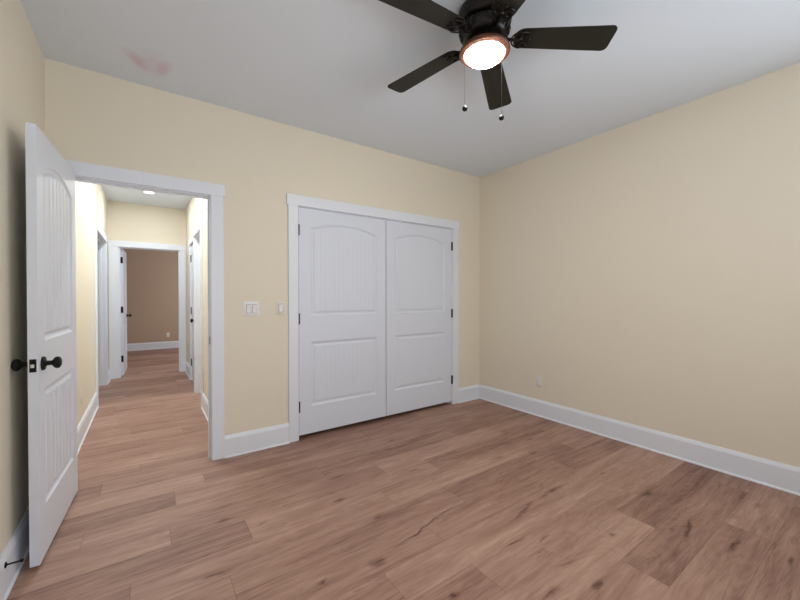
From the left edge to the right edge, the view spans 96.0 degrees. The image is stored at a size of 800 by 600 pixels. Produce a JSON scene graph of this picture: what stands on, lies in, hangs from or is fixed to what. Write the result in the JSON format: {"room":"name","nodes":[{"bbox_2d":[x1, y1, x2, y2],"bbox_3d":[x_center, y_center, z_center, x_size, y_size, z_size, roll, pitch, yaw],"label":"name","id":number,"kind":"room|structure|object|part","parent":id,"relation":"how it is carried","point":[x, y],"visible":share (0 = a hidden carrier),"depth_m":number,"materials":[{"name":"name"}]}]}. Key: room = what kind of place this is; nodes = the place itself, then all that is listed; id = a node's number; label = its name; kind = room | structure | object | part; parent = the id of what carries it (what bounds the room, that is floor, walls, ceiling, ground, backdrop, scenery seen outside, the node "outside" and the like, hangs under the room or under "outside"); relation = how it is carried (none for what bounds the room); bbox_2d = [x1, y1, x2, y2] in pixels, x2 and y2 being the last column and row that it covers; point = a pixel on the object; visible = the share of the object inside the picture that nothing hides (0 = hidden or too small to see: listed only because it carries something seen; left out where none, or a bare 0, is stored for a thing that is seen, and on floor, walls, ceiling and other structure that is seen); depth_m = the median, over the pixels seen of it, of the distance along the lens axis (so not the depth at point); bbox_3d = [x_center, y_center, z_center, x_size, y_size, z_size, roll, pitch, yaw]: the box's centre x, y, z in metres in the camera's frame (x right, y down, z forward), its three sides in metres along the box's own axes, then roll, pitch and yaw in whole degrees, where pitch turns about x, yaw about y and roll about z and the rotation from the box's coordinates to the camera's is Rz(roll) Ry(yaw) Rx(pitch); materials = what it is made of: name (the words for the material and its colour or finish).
{"room":"empty bedroom","nodes":[
{"label":"empty bedroom","id":0,"kind":"room"},
{"bbox_2d":[11,122,77,567],"bbox_3d":[-1.887,0.208,1.972,0.178,2.033,0.791,0,1,-32],"label":"door","id":1,"kind":"structure","parent":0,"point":[51,364],"depth_m":1.81,"materials":[{"name":"white paint"}]},
{"bbox_3d":[-1.762,0.302,1.676,0.075,0.066,0.066,0,1,-32],"label":"knob","id":2,"kind":"part","parent":1,"relation":"part of","materials":[{"name":"black metal"}]},
{"bbox_3d":[-1.681,0.302,1.650,0.024,0.060,0.002,0,1,-32],"label":"latch plate","id":3,"kind":"part","parent":1,"relation":"part of","materials":[{"name":"black metal"}]},
{"bbox_3d":[-1.672,0.301,1.733,0.068,0.066,0.066,0,1,-32],"label":"knob","id":4,"kind":"part","parent":1,"relation":"part of","materials":[{"name":"black metal"}]},
{"bbox_2d":[0,0,108,555],"bbox_3d":[-2.089,-0.126,2.002,0.146,2.743,8.520,0,1,-35],"label":"wall","id":5,"kind":"structure","parent":0,"point":[22,73],"depth_m":1.77,"materials":[{"name":"beige paint"}]},
{"bbox_2d":[4,558,23,567],"bbox_3d":[-1.636,1.114,1.529,0.055,0.024,0.024,0,1,-35],"label":"door stop","id":6,"kind":"object","parent":5,"relation":"attached to","point":[22,559],"visible":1,"depth_m":1.52,"materials":[{"name":"black metal"}]},
{"bbox_2d":[0,507,28,599],"bbox_3d":[-0.918,1.172,0.454,0.026,0.170,4.384,0,1,-35],"label":"baseboard","id":7,"kind":"structure","parent":5,"relation":"attached to","point":[17,548],"depth_m":1.62,"materials":[{"name":"white paint"}]},
{"bbox_2d":[77,369,110,452],"bbox_3d":[-3.353,1.145,3.962,0.026,0.170,3.836,0,1,-35],"label":"baseboard","id":8,"kind":"structure","parent":5,"relation":"attached to","point":[84,425],"depth_m":3.42,"materials":[{"name":"white paint"}]},
{"bbox_2d":[94,221,107,404],"bbox_3d":[-3.921,0.156,4.652,0.142,2.135,1.368,0,1,-35],"label":"trim","id":9,"kind":"structure","parent":5,"relation":"attached to","point":[101,300],"depth_m":5.12,"materials":[{"name":"white paint"}]},
{"bbox_2d":[107,200,186,360],"bbox_3d":[-3.709,-0.160,6.144,5.000,2.743,0.120,0,1,-35],"label":"wall","id":10,"kind":"structure","parent":0,"point":[131,222],"depth_m":5.79,"materials":[{"name":"beige paint"}]},
{"bbox_2d":[120,248,130,375],"bbox_3d":[-4.638,0.190,6.053,0.171,2.020,0.778,0,1,-34],"label":"door","id":11,"kind":"structure","parent":10,"relation":"in","point":[123,266],"depth_m":5.80,"materials":[{"name":"white paint"}]},
{"bbox_2d":[108,240,185,378],"bbox_3d":[-4.089,0.146,5.877,1.034,2.135,0.160,0,1,-35],"label":"trim","id":12,"kind":"structure","parent":10,"relation":"attached to","point":[114,246],"depth_m":5.61,"materials":[{"name":"white paint"}]},
{"bbox_2d":[121,248,178,343],"bbox_3d":[-5.705,-0.182,8.982,5.000,2.743,0.120,0,1,-35],"label":"wall","id":13,"kind":"structure","parent":0,"point":[152,275],"depth_m":8.70,"materials":[{"name":"beige paint"}]},
{"bbox_2d":[127,341,178,350],"bbox_3d":[-5.662,1.105,8.933,4.720,0.170,0.026,0,1,-35],"label":"baseboard","id":14,"kind":"structure","parent":13,"relation":"attached to","point":[167,344],"depth_m":8.70,"materials":[{"name":"white paint"}]},
{"bbox_2d":[186,197,207,398],"bbox_3d":[-2.475,-0.148,4.569,0.160,2.743,3.876,0,1,-35],"label":"wall","id":15,"kind":"structure","parent":0,"point":[196,210],"depth_m":4.10,"materials":[{"name":"beige paint"}]},
{"bbox_2d":[189,235,192,379],"bbox_3d":[-2.916,0.150,5.194,0.142,2.135,0.858,0,1,-35],"label":"trim","id":16,"kind":"structure","parent":15,"relation":"attached to","point":[191,237],"depth_m":5.43,"materials":[{"name":"white paint"}]},
{"bbox_2d":[190,244,193,381],"bbox_3d":[-2.971,0.195,5.163,0.103,2.020,0.654,0,1,-35],"label":"door","id":17,"kind":"structure","parent":15,"relation":"in","point":[191,255],"depth_m":5.34,"materials":[{"name":"white paint"}]},
{"bbox_2d":[185,361,207,420],"bbox_3d":[-2.541,1.139,4.533,0.039,0.170,3.837,0,1,-35],"label":"baseboard","id":18,"kind":"structure","parent":15,"relation":"attached to","point":[204,407],"depth_m":3.98,"materials":[{"name":"white paint"}]},
{"bbox_2d":[193,220,202,406],"bbox_3d":[-2.425,0.156,4.483,0.182,2.135,0.850,0,1,-35],"label":"trim","id":19,"kind":"structure","parent":15,"relation":"attached to","point":[198,230],"depth_m":4.72,"materials":[{"name":"white paint"}]},
{"bbox_2d":[44,58,478,435],"bbox_3d":[-0.641,-0.140,3.415,4.141,2.743,0.120,0,1,-35],"label":"wall","id":20,"kind":"structure","parent":0,"point":[92,117],"depth_m":2.94,"materials":[{"name":"beige paint"}]},
{"bbox_2d":[64,159,224,460],"bbox_3d":[-1.815,0.174,2.579,1.013,2.130,0.142,0,1,-35],"label":"trim","id":21,"kind":"structure","parent":20,"relation":"attached to","point":[214,194],"depth_m":2.77,"materials":[{"name":"white paint"}]},
{"bbox_2d":[244,301,258,315],"bbox_3d":[-1.209,0.071,2.937,0.118,0.118,0.012,0,1,-35],"label":"light switch","id":22,"kind":"object","parent":20,"relation":"attached to","point":[251,308],"visible":1,"depth_m":2.94,"materials":[{"name":"white plastic"}]},
{"bbox_2d":[277,301,284,314],"bbox_3d":[-1.015,0.068,3.073,0.072,0.118,0.012,0,1,-35],"label":"light switch","id":23,"kind":"object","parent":20,"relation":"attached to","point":[280,304],"visible":1,"depth_m":3.07,"materials":[{"name":"beige plastic"}]},
{"bbox_2d":[298,207,385,435],"bbox_3d":[-0.529,0.187,3.438,0.922,2.016,0.050,0,1,-35],"label":"door","id":24,"kind":"structure","parent":20,"relation":"in","point":[342,257],"depth_m":3.41,"materials":[{"name":"white paint"}]},
{"bbox_2d":[225,384,478,457],"bbox_3d":[-0.196,1.144,3.649,2.880,0.170,0.026,0,1,-35],"label":"baseboard","id":25,"kind":"structure","parent":20,"relation":"attached to","point":[246,442],"depth_m":2.99,"materials":[{"name":"white paint"}]},
{"bbox_2d":[286,193,459,442],"bbox_3d":[-0.170,0.154,3.736,2.041,2.147,0.142,0,1,-35],"label":"trim","id":26,"kind":"structure","parent":20,"relation":"attached to","point":[294,201],"depth_m":3.21,"materials":[{"name":"white paint"}]},
{"bbox_2d":[386,220,452,415],"bbox_3d":[0.232,0.182,3.973,0.922,2.016,0.050,0,1,-35],"label":"door","id":27,"kind":"structure","parent":20,"relation":"in","point":[419,310],"depth_m":3.93,"materials":[{"name":"white paint"}]},
{"bbox_2d":[7,348,799,599],"bbox_3d":[-2.049,1.226,4.241,5.511,0.001,12.120,0,1,-35],"label":"floor","id":28,"kind":"structure","parent":0,"point":[477,499],"depth_m":2.07,"materials":[{"name":"brown wood"}]},
{"bbox_2d":[20,0,799,209],"bbox_3d":[-2.052,-1.567,4.217,5.511,0.100,12.120,0,1,-35],"label":"ceiling","id":29,"kind":"structure","parent":0,"point":[325,67],"depth_m":2.26,"materials":[{"name":"paint"}]},
{"bbox_2d":[141,191,155,193],"bbox_3d":[-3.539,-1.517,5.079,0.176,0.008,0.176,0,1,-35],"label":"recessed light","id":30,"kind":"object","parent":29,"relation":"in","point":[147,192],"visible":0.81,"depth_m":5.08,"materials":[{"name":"white paint"}]},
{"bbox_2d":[379,0,617,120],"bbox_3d":[0.405,-1.215,1.865,1.205,0.566,1.237,0,1,-35],"label":"ceiling fan","id":31,"kind":"object","parent":29,"relation":"hanging from","point":[482,26],"visible":1,"depth_m":1.82,"materials":[{"name":"black wood"}]},
{"bbox_3d":[0.103,-1.355,1.673,0.486,0.006,0.150,-1,9,-31],"label":"blade","id":32,"kind":"part","parent":31,"relation":"part of","materials":[{"name":"brown wood"}]},
{"bbox_3d":[0.143,-1.346,2.133,0.486,0.006,0.150,-3,7,41],"label":"blade","id":33,"kind":"part","parent":31,"relation":"part of","materials":[{"name":"brown wood"}]},
{"bbox_3d":[0.440,-1.258,1.876,0.197,0.054,0.197,0,1,-35],"label":"lamp globe","id":34,"kind":"part","parent":31,"relation":"part of","materials":[{"name":"white glass"}]},
{"bbox_3d":[0.592,-1.334,2.237,0.150,0.006,0.486,-9,-7,22],"label":"blade","id":35,"kind":"part","parent":31,"relation":"part of","materials":[{"name":"brown wood"}]},
{"bbox_3d":[0.514,-1.136,1.871,0.030,0.353,0.006,0,1,28],"label":"pull chain","id":36,"kind":"part","parent":31,"relation":"part of","materials":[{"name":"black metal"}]},
{"bbox_3d":[0.528,-1.350,1.493,0.150,0.006,0.486,8,0,-13],"label":"blade","id":37,"kind":"part","parent":31,"relation":"part of","materials":[{"name":"brown wood"}]},
{"bbox_3d":[0.830,-1.337,1.842,0.486,0.006,0.150,4,-8,5],"label":"blade","id":38,"kind":"part","parent":31,"relation":"part of","materials":[{"name":"brown wood"}]},
{"bbox_2d":[479,62,799,467],"bbox_3d":[2.339,-0.137,2.673,0.120,2.743,4.524,0,1,-35],"label":"wall","id":39,"kind":"structure","parent":0,"point":[647,269],"depth_m":2.88,"materials":[{"name":"beige paint"}]},
{"bbox_2d":[536,375,541,387],"bbox_3d":[1.471,0.861,3.807,0.007,0.118,0.072,0,1,-35],"label":"wall outlet","id":40,"kind":"object","parent":39,"relation":"attached to","point":[538,378],"visible":1,"depth_m":3.81,"materials":[{"name":"beige plastic"}]},
{"bbox_2d":[479,384,799,495],"bbox_3d":[2.246,1.149,2.691,0.026,0.170,4.404,0,1,-35],"label":"baseboard","id":41,"kind":"structure","parent":39,"relation":"attached to","point":[780,476],"depth_m":2.87,"materials":[{"name":"white paint"}]}
]}

